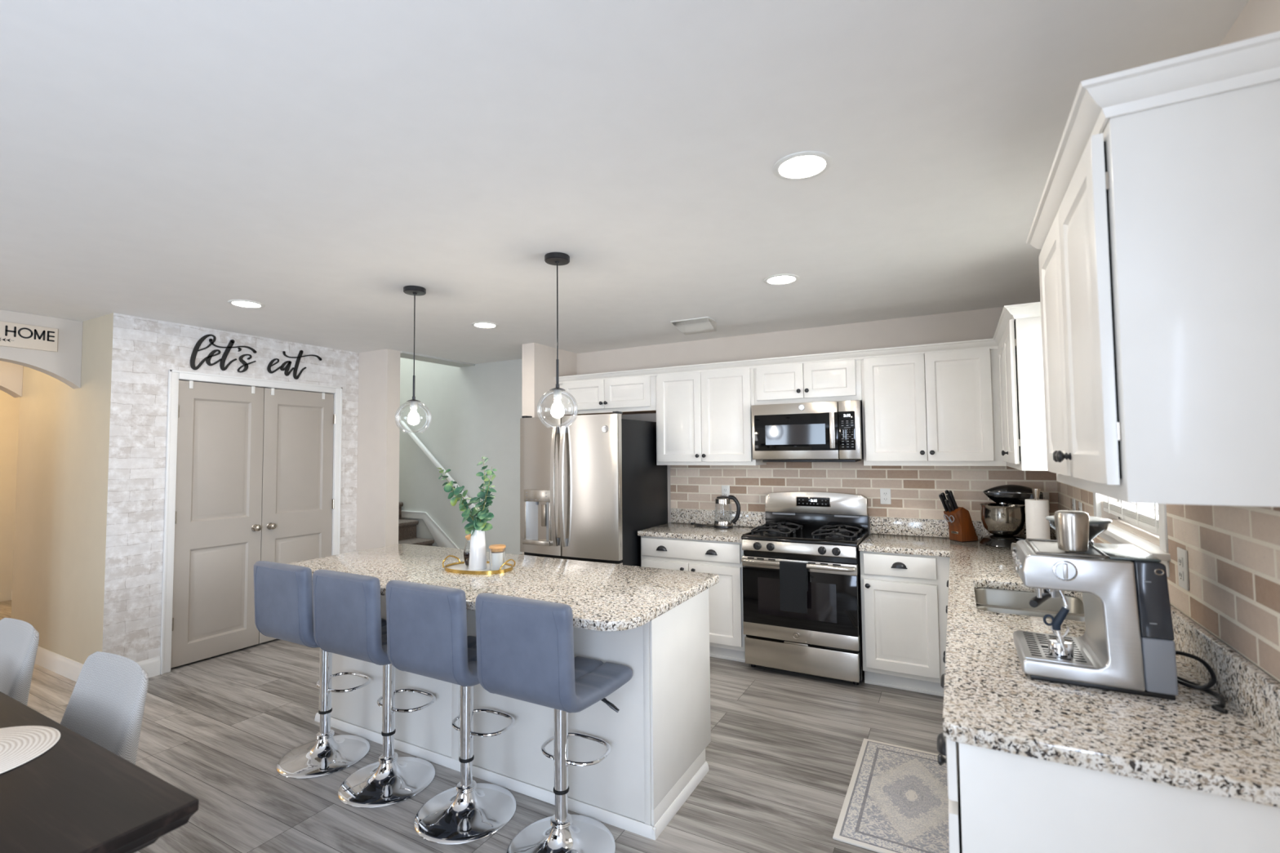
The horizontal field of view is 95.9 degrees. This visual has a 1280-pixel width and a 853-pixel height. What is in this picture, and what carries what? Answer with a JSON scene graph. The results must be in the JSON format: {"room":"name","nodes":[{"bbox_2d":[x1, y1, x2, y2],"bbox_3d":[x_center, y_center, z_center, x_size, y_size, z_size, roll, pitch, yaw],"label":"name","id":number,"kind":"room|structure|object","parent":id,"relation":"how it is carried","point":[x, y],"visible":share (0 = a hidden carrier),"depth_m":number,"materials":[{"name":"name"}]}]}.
{"room":"kitchen","nodes":[
{"label":"kitchen","id":0,"kind":"room"},
{"bbox_2d":[0,390,19,601],"bbox_3d":[-4.553,-0.502,6.106,4.400,4.700,3.120,-2,-3,29],"label":"wall","id":1,"kind":"structure","parent":0,"point":[9,405],"depth_m":6.23,"materials":[{"name":"paint"}]},
{"bbox_2d":[0,360,22,397],"bbox_3d":[-6.810,0.403,1.441,0.160,2.504,7.339,-2,-3,29],"label":"wall","id":2,"kind":"structure","parent":0,"point":[11,374],"depth_m":4.62,"materials":[{"name":"paint"}]},
{"bbox_2d":[0,309,82,389],"bbox_3d":[-4.535,0.462,3.190,0.120,2.504,2.089,-2,-3,29],"label":"wall","id":3,"kind":"structure","parent":0,"point":[64,365],"depth_m":4.00,"materials":[{"name":"paint"}]},
{"bbox_2d":[0,320,57,351],"bbox_3d":[-4.239,-0.612,3.652,0.022,0.160,0.806,-2,-3,29],"label":"home sign","id":4,"kind":"object","parent":3,"relation":"attached to","point":[11,335],"visible":1,"depth_m":3.88,"materials":[{"name":"white paint"}]},
{"bbox_2d":[10,315,106,664],"bbox_3d":[-4.308,0.511,4.312,1.585,2.505,0.100,-2,-3,29],"label":"wall","id":5,"kind":"structure","parent":0,"point":[58,497],"depth_m":4.19,"materials":[{"name":"paint"}]},
{"bbox_2d":[34,646,83,682],"bbox_3d":[-4.252,1.696,4.168,1.649,0.125,0.014,-2,-3,29],"label":"baseboard","id":6,"kind":"structure","parent":5,"relation":"attached to","point":[69,668],"depth_m":4.09,"materials":[{"name":"paint"}]},
{"bbox_2d":[95,312,359,662],"bbox_3d":[-3.154,0.517,4.669,0.100,2.505,1.830,-2,-3,29],"label":"wall","id":7,"kind":"structure","parent":0,"point":[140,352],"depth_m":4.03,"materials":[{"name":"brick"}]},
{"bbox_2d":[136,656,160,677],"bbox_3d":[-3.458,1.677,3.916,0.014,0.125,0.327,-2,-3,29],"label":"baseboard","id":8,"kind":"structure","parent":7,"relation":"attached to","point":[151,666],"depth_m":4.01,"materials":[{"name":"paint"}]},
{"bbox_2d":[190,333,257,372],"bbox_3d":[-3.225,-0.557,4.482,0.011,0.285,0.459,-2,-3,29],"label":"word sign","id":9,"kind":"object","parent":7,"relation":"attached to","point":[196,348],"visible":1,"depth_m":4.43,"materials":[{"name":"black metal"}]},
{"bbox_2d":[160,369,342,674],"bbox_3d":[-3.104,0.693,4.714,0.114,2.158,1.336,-2,-3,29],"label":"door frame","id":10,"kind":"structure","parent":7,"relation":"attached to","point":[174,375],"depth_m":4.17,"materials":[{"name":"paint"}]},
{"bbox_2d":[170,380,263,668],"bbox_3d":[-3.215,0.705,4.420,0.097,2.072,0.610,-2,-3,29],"label":"door","id":11,"kind":"structure","parent":10,"relation":"attached to","point":[217,546],"depth_m":4.41,"materials":[{"name":"beige paint"}]},
{"bbox_2d":[258,387,335,643],"bbox_3d":[-2.919,0.727,4.963,0.097,2.072,0.616,-2,-3,29],"label":"door","id":12,"kind":"structure","parent":10,"relation":"attached to","point":[298,503],"depth_m":4.96,"materials":[{"name":"beige paint"}]},
{"bbox_2d":[266,350,321,379],"bbox_3d":[-2.963,-0.535,4.963,0.011,0.260,0.462,-2,-3,29],"label":"word sign","id":13,"kind":"object","parent":7,"relation":"attached to","point":[300,356],"visible":1,"depth_m":4.91,"materials":[{"name":"black metal"}]},
{"bbox_2d":[355,348,399,551],"bbox_3d":[-4.240,-0.491,6.426,4.445,4.700,0.139,-2,-3,29],"label":"wall","id":14,"kind":"structure","parent":0,"point":[379,371],"depth_m":5.35,"materials":[{"name":"paint"}]},
{"bbox_2d":[0,600,943,852],"bbox_3d":[-3.978,1.684,1.531,10.050,0.100,10.500,-2,-3,29],"label":"floor","id":15,"kind":"structure","parent":0,"point":[782,753],"depth_m":2.89,"materials":[{"name":"grey wood"}]},
{"bbox_2d":[0,617,39,706],"bbox_3d":[-2.610,1.215,2.107,0.470,0.865,0.502,-2,-3,29],"label":"dining chair","id":16,"kind":"object","parent":15,"relation":"on","point":[19,640],"visible":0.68,"depth_m":2.25,"materials":[{"name":"grey fabric"}]},
{"bbox_2d":[0,691,199,852],"bbox_3d":[-2.050,1.229,1.263,1.819,0.750,1.062,-2,-3,29],"label":"dining table","id":17,"kind":"object","parent":15,"relation":"on","point":[77,796],"visible":0.93,"depth_m":1.31,"materials":[{"name":"brown wood"}]},
{"bbox_2d":[0,725,60,773],"bbox_3d":[-1.758,0.858,1.477,0.388,0.005,0.388,-2,-3,29],"label":"placemat","id":18,"kind":"object","parent":17,"relation":"on","point":[19,745],"visible":1,"depth_m":1.56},
{"bbox_2d":[60,651,148,764],"bbox_3d":[-1.820,1.188,1.677,0.470,0.865,0.502,-2,-3,29],"label":"dining chair","id":19,"kind":"object","parent":15,"relation":"on","point":[105,707],"visible":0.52,"depth_m":1.86,"materials":[{"name":"grey fabric"}]},
{"bbox_2d":[253,560,386,778],"bbox_3d":[-1.616,1.173,2.936,0.440,1.008,0.477,-2,-3,29],"label":"bar stool","id":20,"kind":"object","parent":15,"relation":"on","point":[283,593],"visible":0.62,"depth_m":2.80,"materials":[{"name":"grey leather"}]},
{"bbox_2d":[312,569,435,808],"bbox_3d":[-1.192,1.158,2.703,0.440,1.008,0.477,-2,-3,29],"label":"bar stool","id":21,"kind":"object","parent":15,"relation":"on","point":[347,606],"visible":0.76,"depth_m":2.57,"materials":[{"name":"grey leather"}]},
{"bbox_2d":[398,502,434,546],"bbox_3d":[-3.951,1.383,6.798,4.325,0.985,0.905,-2,-3,29],"label":"staircase","id":22,"kind":"structure","parent":15,"relation":"on","point":[406,527],"depth_m":6.41,"materials":[{"name":"brown carpet"}]},
{"bbox_2d":[386,580,516,844],"bbox_3d":[-0.753,1.143,2.464,0.440,1.008,0.477,-2,-3,29],"label":"bar stool","id":23,"kind":"object","parent":15,"relation":"on","point":[427,636],"visible":0.85,"depth_m":2.33,"materials":[{"name":"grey leather"}]},
{"bbox_2d":[314,588,711,839],"bbox_3d":[-0.759,1.239,3.099,2.206,0.874,0.639,-2,-3,29],"label":"kitchen island","id":24,"kind":"object","parent":15,"relation":"on","point":[660,735],"visible":0.58,"depth_m":2.56,"materials":[{"name":"paint"}]},
{"bbox_2d":[284,543,719,631],"bbox_3d":[-0.850,0.779,3.031,2.335,0.038,0.962,-2,-3,29],"label":"island countertop","id":25,"kind":"structure","parent":24,"relation":"on","point":[601,597],"depth_m":2.80,"materials":[{"name":"stone"}]},
{"bbox_2d":[442,555,515,574],"bbox_3d":[-0.860,0.730,3.078,0.390,0.064,0.256,-1,-3,20],"label":"serving tray","id":26,"kind":"object","parent":25,"relation":"on","point":[460,567],"visible":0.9,"depth_m":3.02,"materials":[{"name":"gold metal"}]},
{"bbox_2d":[462,533,471,566],"bbox_3d":[-0.924,0.659,3.138,0.074,0.195,0.074,-2,-3,29],"label":"syrup bottle","id":27,"kind":"object","parent":26,"relation":"on","point":[466,553],"visible":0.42,"depth_m":3.12,"materials":[{"name":"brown glass"}]},
{"bbox_2d":[468,529,487,569],"bbox_3d":[-0.861,0.649,3.065,0.095,0.208,0.095,-2,-3,29],"label":"vase","id":28,"kind":"object","parent":26,"relation":"on","point":[477,553],"visible":0.81,"depth_m":3.03,"materials":[{"name":"white ceramic"}]},
{"bbox_2d":[436,467,479,534],"bbox_3d":[-0.973,0.469,3.125,0.312,0.495,0.120,-2,-3,29],"label":"stem","id":29,"kind":"object","parent":28,"relation":"in","point":[469,519],"visible":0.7,"depth_m":3.13,"materials":[{"name":"green plant"}]},
{"bbox_2d":[443,483,479,528],"bbox_3d":[-0.939,0.509,3.081,0.203,0.410,0.122,-1,-3,12],"label":"stem","id":30,"kind":"object","parent":28,"relation":"in","point":[447,488],"visible":0.88,"depth_m":3.07,"materials":[{"name":"green plant"}]},
{"bbox_2d":[467,456,493,532],"bbox_3d":[-0.844,0.437,3.077,0.132,0.552,0.102,-2,-3,29],"label":"stem","id":31,"kind":"object","parent":28,"relation":"in","point":[475,500],"visible":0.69,"depth_m":3.08,"materials":[{"name":"green plant"}]},
{"bbox_2d":[466,466,497,531],"bbox_3d":[-0.829,0.461,3.043,0.185,0.500,0.091,-2,-3,29],"label":"stem","id":32,"kind":"object","parent":28,"relation":"in","point":[487,526],"visible":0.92,"depth_m":3.04,"materials":[{"name":"green plant"}]},
{"bbox_2d":[471,491,495,535],"bbox_3d":[-0.829,0.528,3.054,0.139,0.367,0.111,-1,-3,9],"label":"stem","id":33,"kind":"object","parent":28,"relation":"in","point":[481,495],"visible":0.73,"depth_m":3.04,"materials":[{"name":"green plant"}]},
{"bbox_2d":[488,544,506,570],"bbox_3d":[-0.747,0.687,3.022,0.086,0.126,0.086,-2,-3,29],"label":"candle jar","id":34,"kind":"object","parent":26,"relation":"on","point":[496,552],"visible":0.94,"depth_m":2.99,"materials":[{"name":"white glass"}]},
{"bbox_2d":[475,592,632,852],"bbox_3d":[-0.315,1.128,2.228,0.440,1.008,0.477,-2,-3,29],"label":"bar stool","id":35,"kind":"object","parent":15,"relation":"on","point":[525,646],"visible":1,"depth_m":2.10,"materials":[{"name":"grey leather"}]},
{"bbox_2d":[520,411,667,566],"bbox_3d":[-0.392,0.832,4.883,0.952,1.845,0.948,-2,-3,29],"label":"refrigerator","id":36,"kind":"object","parent":15,"relation":"on","point":[588,487],"visible":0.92,"depth_m":4.52,"materials":[{"name":"metal"}]},
{"bbox_2d":[640,536,746,662],"bbox_3d":[0.511,1.295,4.574,0.849,0.874,0.652,-2,-3,29],"label":"base cabinet","id":37,"kind":"object","parent":15,"relation":"on","point":[726,636],"visible":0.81,"depth_m":4.22,"materials":[{"name":"paint"}]},
{"bbox_2d":[637,508,765,542],"bbox_3d":[0.509,0.778,4.611,0.857,0.160,0.633,-2,-3,29],"label":"countertop","id":38,"kind":"structure","parent":37,"relation":"on","point":[680,526],"depth_m":4.69,"materials":[{"name":"stone"}]},
{"bbox_2d":[690,495,740,528],"bbox_3d":[0.612,0.693,4.742,0.447,0.262,0.160,-2,-3,29],"label":"electric kettle","id":39,"kind":"object","parent":38,"relation":"on","point":[720,523],"visible":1,"depth_m":4.66,"materials":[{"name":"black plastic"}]},
{"bbox_2d":[741,491,869,684],"bbox_3d":[1.200,1.098,4.146,0.776,1.217,0.708,-2,-3,29],"label":"gas range","id":40,"kind":"object","parent":15,"relation":"on","point":[823,531],"visible":0.99,"depth_m":3.93,"materials":[{"name":"silver metal"}]},
{"bbox_2d":[779,560,808,613],"bbox_3d":[1.027,1.070,3.853,0.178,0.325,0.045,-2,-3,29],"label":"dish towel","id":41,"kind":"object","parent":40,"relation":"hanging from","point":[793,576],"visible":1,"depth_m":3.83,"materials":[{"name":"black fabric"}]},
{"bbox_2d":[741,521,868,548],"bbox_3d":[1.198,0.768,4.164,0.776,0.087,0.592,-2,-3,29],"label":"cooktop","id":42,"kind":"object","parent":40,"relation":"in","point":[794,535],"depth_m":4.06,"materials":[{"name":"metal"}]},
{"bbox_2d":[832,738,949,852],"bbox_3d":[1.194,1.628,2.537,0.510,0.009,0.890,-2,-3,29],"label":"kitchen rug","id":43,"kind":"object","parent":15,"relation":"on","point":[896,800],"visible":0.68,"depth_m":2.48,"materials":[{"name":"beige fabric"}]},
{"bbox_2d":[859,551,949,697],"bbox_3d":[1.816,1.251,3.864,0.553,0.874,0.652,-2,-3,29],"label":"base cabinet","id":44,"kind":"object","parent":15,"relation":"on","point":[904,597],"visible":0.9,"depth_m":3.62,"materials":[{"name":"paint"}]},
{"bbox_2d":[946,580,948,613],"bbox_3d":[2.131,1.222,3.297,0.657,0.874,1.348,-2,-3,29],"label":"base cabinet","id":45,"kind":"object","parent":15,"relation":"on","point":[947,583],"visible":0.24,"depth_m":3.16,"materials":[{"name":"paint"}]},
{"bbox_2d":[858,516,1279,808],"bbox_3d":[1.481,0.679,2.651,1.161,0.160,3.148,-2,-3,29],"label":"countertop","id":46,"kind":"structure","parent":45,"relation":"on","point":[989,702],"depth_m":1.34,"materials":[{"name":"stone"}]},
{"bbox_2d":[943,506,977,542],"bbox_3d":[2.165,0.656,3.894,0.185,0.231,0.104,0,-3,-17],"label":"knife block","id":47,"kind":"object","parent":46,"relation":"on","point":[962,530],"visible":0.96,"depth_m":3.85,"materials":[{"name":"brown wood"}]},
{"bbox_2d":[938,493,948,511],"bbox_3d":[2.050,0.514,3.896,0.071,0.126,0.019,0,-3,-17],"label":"kitchen knife","id":48,"kind":"object","parent":47,"relation":"in","point":[940,495],"visible":1,"depth_m":3.89,"materials":[{"name":"black plastic"}]},
{"bbox_2d":[946,493,955,511],"bbox_3d":[2.079,0.506,3.862,0.068,0.119,0.018,0,-3,-17],"label":"kitchen knife","id":49,"kind":"object","parent":47,"relation":"in","point":[948,495],"visible":1,"depth_m":3.85,"materials":[{"name":"black plastic"}]},
{"bbox_2d":[948,490,958,509],"bbox_3d":[2.097,0.490,3.862,0.073,0.128,0.019,0,-3,-17],"label":"kitchen knife","id":50,"kind":"object","parent":47,"relation":"in","point":[950,492],"visible":1,"depth_m":3.85,"materials":[{"name":"black plastic"}]},
{"bbox_2d":[978,484,1043,548],"bbox_3d":[2.374,0.567,3.697,0.352,0.387,0.274,-2,-3,29],"label":"stand mixer","id":51,"kind":"object","parent":46,"relation":"on","point":[1004,518],"visible":0.85,"depth_m":3.64,"materials":[{"name":"metal"}]},
{"bbox_2d":[978,502,1025,536],"bbox_3d":[2.337,0.601,3.716,0.256,0.194,0.256,-2,-3,29],"label":"bowl","id":52,"kind":"object","parent":51,"relation":"on","point":[999,519],"depth_m":3.63,"materials":[{"name":"metal"}]},
{"bbox_2d":[974,587,1084,622],"bbox_3d":[1.610,0.838,2.370,0.453,0.185,0.666,-2,-3,29],"label":"sink","id":53,"kind":"object","parent":46,"relation":"in","point":[993,600],"visible":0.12,"depth_m":2.59,"materials":[{"name":"metal"}]},
{"bbox_2d":[976,605,1084,622],"bbox_3d":[1.520,0.832,2.204,0.453,0.185,0.288,-2,-3,29],"label":"basin","id":54,"kind":"object","parent":53,"relation":"in","point":[1022,611],"depth_m":2.33,"materials":[{"name":"metal"}]},
{"bbox_2d":[1031,488,1040,500],"bbox_3d":[2.253,0.547,3.268,0.160,0.389,0.160,-2,-3,29],"label":"paper towel holder","id":55,"kind":"object","parent":46,"relation":"on","point":[1036,492],"visible":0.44,"depth_m":3.26,"materials":[{"name":"silver metal"}]},
{"bbox_2d":[1024,498,1050,539],"bbox_3d":[2.253,0.572,3.267,0.112,0.312,0.112,-2,-3,29],"label":"paper towel roll","id":56,"kind":"object","parent":55,"relation":"on","point":[1037,526],"visible":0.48,"depth_m":3.23,"materials":[{"name":"white paper"}]},
{"bbox_2d":[1011,515,1227,714],"bbox_3d":[1.261,0.464,1.563,0.423,0.416,0.330,-2,-3,29],"label":"espresso machine","id":57,"kind":"object","parent":46,"relation":"on","point":[1126,645],"visible":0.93,"depth_m":1.47,"materials":[{"name":"metal"}]},
{"bbox_2d":[1016,630,1093,666],"bbox_3d":[1.161,0.623,1.628,0.146,0.003,0.264,-2,-3,29],"label":"grille","id":58,"kind":"object","parent":57,"relation":"attached to","point":[1033,647],"depth_m":1.58,"materials":[{"name":"silver metal"}]},
{"bbox_2d":[1031,540,1086,554],"bbox_3d":[1.180,0.344,1.629,0.104,0.002,0.248,-2,-3,29],"label":"tray","id":59,"kind":"object","parent":57,"relation":"on","point":[1038,547],"depth_m":1.61,"materials":[{"name":"silver metal"}]},
{"bbox_2d":[1048,625,1074,658],"bbox_3d":[1.138,0.578,1.561,0.056,0.079,0.056,-2,-3,29],"label":"coffee tamper","id":60,"kind":"object","parent":57,"relation":"on","point":[1055,649],"visible":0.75,"depth_m":1.55,"materials":[{"name":"silver metal"}]},
{"bbox_2d":[1048,636,1074,658],"bbox_3d":[1.138,0.591,1.560,0.056,0.052,0.056,-2,-3,29],"label":"basket","id":61,"kind":"object","parent":60,"relation":"on","point":[1055,649],"depth_m":1.54,"materials":[{"name":"silver metal"}]},
{"bbox_2d":[1053,510,1089,551],"bbox_3d":[1.167,0.281,1.558,0.077,0.104,0.077,-2,-3,29],"label":"steel tumbler","id":62,"kind":"object","parent":57,"relation":"on","point":[1072,526],"visible":1,"depth_m":1.53,"materials":[{"name":"silver metal"}]},
{"bbox_2d":[937,673,1279,852],"bbox_3d":[1.152,1.148,1.502,0.657,0.874,0.800,-2,-3,29],"label":"base cabinet","id":63,"kind":"object","parent":15,"relation":"on","point":[999,802],"visible":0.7,"depth_m":1.20,"materials":[{"name":"paint"}]},
{"bbox_2d":[522,342,577,553],"bbox_3d":[-0.825,0.527,5.340,0.138,2.505,0.649,-2,-3,29],"label":"wall partition","id":64,"kind":"structure","parent":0,"point":[539,361],"depth_m":5.15,"materials":[{"name":"paint"}]},
{"bbox_2d":[0,0,1248,364],"bbox_3d":[-4.002,-0.928,1.651,10.050,0.120,10.500,-2,-3,29],"label":"ceiling","id":65,"kind":"structure","parent":0,"point":[313,162],"depth_m":1.89,"materials":[{"name":"paint"}]},
{"bbox_2d":[227,299,264,308],"bbox_3d":[-2.519,-0.783,3.693,0.196,0.008,0.196,-2,-3,29],"label":"recessed light","id":66,"kind":"object","parent":65,"relation":"in","point":[240,303],"visible":1,"depth_m":3.69,"materials":[{"name":"white plastic"}]},
{"bbox_2d":[232,301,260,306],"bbox_3d":[-2.519,-0.785,3.693,0.146,0.002,0.146,0,-3,-12],"label":"diffuser","id":67,"kind":"object","parent":66,"relation":"attached to","point":[240,304],"depth_m":3.69,"materials":[{"name":"white plastic"}]},
{"bbox_2d":[395,285,431,433],"bbox_3d":[-1.320,-0.387,3.370,0.200,0.850,0.200,-2,-3,29],"label":"pendant light","id":68,"kind":"object","parent":65,"relation":"hanging from","point":[413,419],"visible":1,"depth_m":3.37,"materials":[{"name":"black metal"}]},
{"bbox_2d":[400,351,475,367],"bbox_3d":[-2.111,-0.681,5.887,0.230,0.018,0.940,-2,-3,29],"label":"structure","id":69,"kind":"structure","parent":65,"relation":"attached to","point":[403,354],"depth_m":5.86,"materials":[{"name":"paint"}]},
{"bbox_2d":[471,321,498,328],"bbox_3d":[-1.171,-0.765,4.359,0.196,0.008,0.196,-2,-3,29],"label":"recessed light","id":70,"kind":"object","parent":65,"relation":"in","point":[480,324],"visible":1,"depth_m":4.35,"materials":[{"name":"white plastic"}]},
{"bbox_2d":[475,323,494,327],"bbox_3d":[-1.171,-0.767,4.359,0.146,0.002,0.146,0,-3,-12],"label":"diffuser","id":71,"kind":"object","parent":70,"relation":"attached to","point":[477,325],"depth_m":4.36,"materials":[{"name":"white plastic"}]},
{"bbox_2d":[537,252,577,427],"bbox_3d":[-0.407,-0.420,2.841,0.200,0.850,0.200,-2,-3,29],"label":"pendant light","id":72,"kind":"object","parent":65,"relation":"hanging from","point":[557,259],"visible":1,"depth_m":2.84,"materials":[{"name":"black metal"}]},
{"bbox_2d":[553,390,561,399],"bbox_3d":[-0.404,-0.157,2.829,0.040,0.041,0.040,-2,-3,29],"label":"socket","id":73,"kind":"object","parent":72,"relation":"attached to","point":[557,393],"depth_m":2.81,"materials":[{"name":"silver metal"}]},
{"bbox_2d":[670,316,716,334],"bbox_3d":[0.406,-0.749,4.310,0.300,0.072,0.196,-2,-3,29],"label":"ceiling vent","id":74,"kind":"object","parent":65,"relation":"in","point":[704,324],"visible":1,"depth_m":4.29,"materials":[{"name":"white plastic"}]},
{"bbox_2d":[670,316,715,322],"bbox_3d":[0.392,-0.782,4.286,0.300,0.008,0.140,-2,-3,29],"label":"register","id":75,"kind":"object","parent":74,"relation":"attached to","point":[704,319],"depth_m":4.22,"materials":[{"name":"white plastic"}]},
{"bbox_2d":[764,273,799,284],"bbox_3d":[0.803,-0.833,3.273,0.196,0.008,0.196,-2,-3,29],"label":"recessed light","id":76,"kind":"object","parent":65,"relation":"in","point":[784,278],"visible":1,"depth_m":3.26,"materials":[{"name":"white plastic"}]},
{"bbox_2d":[768,275,795,283],"bbox_3d":[0.803,-0.835,3.273,0.146,0.002,0.146,0,-3,-21],"label":"diffuser","id":77,"kind":"object","parent":76,"relation":"attached to","point":[771,279],"depth_m":3.27,"materials":[{"name":"white plastic"}]},
{"bbox_2d":[773,151,831,180],"bbox_3d":[0.555,-0.890,1.977,0.196,0.008,0.196,-2,-3,29],"label":"recessed light","id":78,"kind":"object","parent":65,"relation":"in","point":[803,165],"visible":1,"depth_m":1.97,"materials":[{"name":"white plastic"}]},
{"bbox_2d":[780,155,824,176],"bbox_3d":[0.555,-0.892,1.977,0.146,0.002,0.146,0,-3,-21],"label":"diffuser","id":79,"kind":"object","parent":78,"relation":"attached to","point":[796,166],"depth_m":1.98,"materials":[{"name":"white plastic"}]},
{"bbox_2d":[399,306,1003,555],"bbox_3d":[-1.395,-0.532,6.103,9.750,4.700,0.135,-2,-3,29],"label":"wall","id":80,"kind":"structure","parent":0,"point":[476,411],"depth_m":6.01,"materials":[{"name":"paint"}]},
{"bbox_2d":[400,510,458,548],"bbox_3d":[-3.457,1.436,7.058,4.100,0.855,0.019,-2,-3,29],"label":"structure","id":81,"kind":"structure","parent":80,"relation":"attached to","point":[441,540],"depth_m":6.43,"materials":[{"name":"paint"}]},
{"bbox_2d":[400,420,475,508],"bbox_3d":[-2.226,0.423,6.391,1.221,1.012,0.084,-2,-3,29],"label":"handrail","id":82,"kind":"object","parent":80,"relation":"attached to","point":[421,446],"visible":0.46,"depth_m":6.40,"materials":[{"name":"paint"}]},
{"bbox_2d":[559,375,656,414],"bbox_3d":[-0.248,-0.275,5.220,1.004,0.315,0.366,-2,-3,29],"label":"upper cabinet","id":83,"kind":"object","parent":80,"relation":"attached to","point":[638,393],"visible":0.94,"depth_m":5.05,"materials":[{"name":"paint"}]},
{"bbox_2d":[554,302,1040,383],"bbox_3d":[0.716,-0.494,4.135,3.938,0.062,0.996,-2,-3,33],"label":"crown molding","id":84,"kind":"structure","parent":83,"relation":"attached to","point":[1014,312],"depth_m":4.12,"materials":[{"name":"paint"}]},
{"bbox_2d":[655,367,766,465],"bbox_3d":[0.571,-0.072,4.765,0.853,0.778,0.366,-2,-3,29],"label":"upper cabinet","id":85,"kind":"object","parent":80,"relation":"attached to","point":[704,418],"visible":0.99,"depth_m":4.62,"materials":[{"name":"paint"}]},
{"bbox_2d":[754,359,862,404],"bbox_3d":[1.286,-0.327,4.385,0.780,0.315,0.366,-2,-3,29],"label":"upper cabinet","id":86,"kind":"object","parent":80,"relation":"attached to","point":[837,380],"visible":0.92,"depth_m":4.24,"materials":[{"name":"paint"}]},
{"bbox_2d":[751,400,863,462],"bbox_3d":[1.266,0.049,4.315,0.769,0.430,0.444,-2,-3,29],"label":"microwave","id":87,"kind":"object","parent":86,"relation":"attached to","point":[820,431],"visible":1,"depth_m":4.14,"materials":[{"name":"silver metal"}]},
{"bbox_2d":[670,459,1058,523],"bbox_3d":[1.506,0.469,4.434,2.810,0.425,0.014,-2,-3,29],"label":"backsplash","id":88,"kind":"structure","parent":80,"relation":"attached to","point":[915,491],"depth_m":4.32,"materials":[{"name":"beige tile"}]},
{"bbox_2d":[721,484,729,496],"bbox_3d":[0.720,0.552,4.846,0.072,0.116,0.009,-2,-3,29],"label":"wall outlet","id":89,"kind":"object","parent":88,"relation":"attached to","point":[725,489],"visible":0.68,"depth_m":4.84,"materials":[{"name":"white plastic"}]},
{"bbox_2d":[880,488,890,504],"bbox_3d":[1.810,0.515,4.253,0.072,0.116,0.009,-2,-3,29],"label":"wall outlet","id":90,"kind":"object","parent":88,"relation":"attached to","point":[885,493],"visible":1,"depth_m":4.25,"materials":[{"name":"white plastic"}]},
{"bbox_2d":[861,347,1006,466],"bbox_3d":[2.005,-0.121,3.985,0.850,0.778,0.366,-2,-3,29],"label":"upper cabinet","id":91,"kind":"object","parent":80,"relation":"attached to","point":[939,408],"visible":0.99,"depth_m":3.84,"materials":[{"name":"paint"}]},
{"bbox_2d":[1100,0,1279,683],"bbox_3d":[0.336,0.235,-0.771,0.120,2.505,10.285,-2,-3,29],"label":"wall","id":92,"kind":"structure","parent":0,"point":[1257,18],"depth_m":1.28,"materials":[{"name":"paint"}]},
{"bbox_2d":[998,316,1048,471],"bbox_3d":[2.277,-0.153,3.332,0.366,0.778,1.254,-2,-3,29],"label":"upper cabinet","id":93,"kind":"object","parent":92,"relation":"attached to","point":[1020,362],"visible":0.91,"depth_m":2.83,"materials":[{"name":"paint"}]},
{"bbox_2d":[1093,492,1170,577],"bbox_3d":[1.949,-0.037,2.295,0.160,1.064,1.114,-2,-3,29],"label":"window","id":94,"kind":"structure","parent":92,"relation":"in","point":[1113,534],"depth_m":2.07,"materials":[{"name":"paint"}]},
{"bbox_2d":[1102,497,1159,533],"bbox_3d":[1.958,-0.064,2.292,0.056,0.882,0.938,-2,-3,29],"label":"window blind","id":95,"kind":"object","parent":94,"relation":"attached to","point":[1148,520],"visible":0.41,"depth_m":2.21,"materials":[{"name":"white plastic"}]},
{"bbox_2d":[1026,31,1279,248],"bbox_3d":[1.242,-0.623,1.454,0.359,0.062,0.977,-2,-3,29],"label":"crown molding","id":96,"kind":"structure","parent":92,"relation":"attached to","point":[1253,61],"depth_m":1.08,"materials":[{"name":"paint"}]},
{"bbox_2d":[1038,80,1279,506],"bbox_3d":[1.243,-0.231,1.437,0.366,0.778,0.875,-2,-3,29],"label":"upper cabinet","id":97,"kind":"object","parent":92,"relation":"attached to","point":[1159,257],"visible":1,"depth_m":1.07,"materials":[{"name":"paint"}]},
{"bbox_2d":[1057,481,1279,682],"bbox_3d":[1.936,0.367,2.303,0.014,0.425,3.320,-2,-3,29],"label":"backsplash","id":98,"kind":"structure","parent":92,"relation":"attached to","point":[1233,552],"depth_m":1.41,"materials":[{"name":"beige tile"}]},
{"bbox_2d":[1177,546,1189,591],"bbox_3d":[1.594,0.417,1.695,0.009,0.116,0.072,-2,-3,29],"label":"wall outlet","id":99,"kind":"object","parent":98,"relation":"attached to","point":[1182,554],"visible":1,"depth_m":1.68,"materials":[{"name":"white plastic"}]},
{"bbox_2d":[1177,555,1182,567],"bbox_3d":[1.591,0.398,1.697,0.003,0.028,0.032,-2,-3,29],"label":"receptacle","id":100,"kind":"object","parent":99,"relation":"attached to","point":[1180,557],"depth_m":1.70,"materials":[{"name":"white plastic"}]},
{"bbox_2d":[1178,569,1183,581],"bbox_3d":[1.592,0.438,1.696,0.003,0.028,0.032,-2,-3,29],"label":"receptacle","id":101,"kind":"object","parent":99,"relation":"attached to","point":[1180,571],"depth_m":1.70,"materials":[{"name":"white plastic"}]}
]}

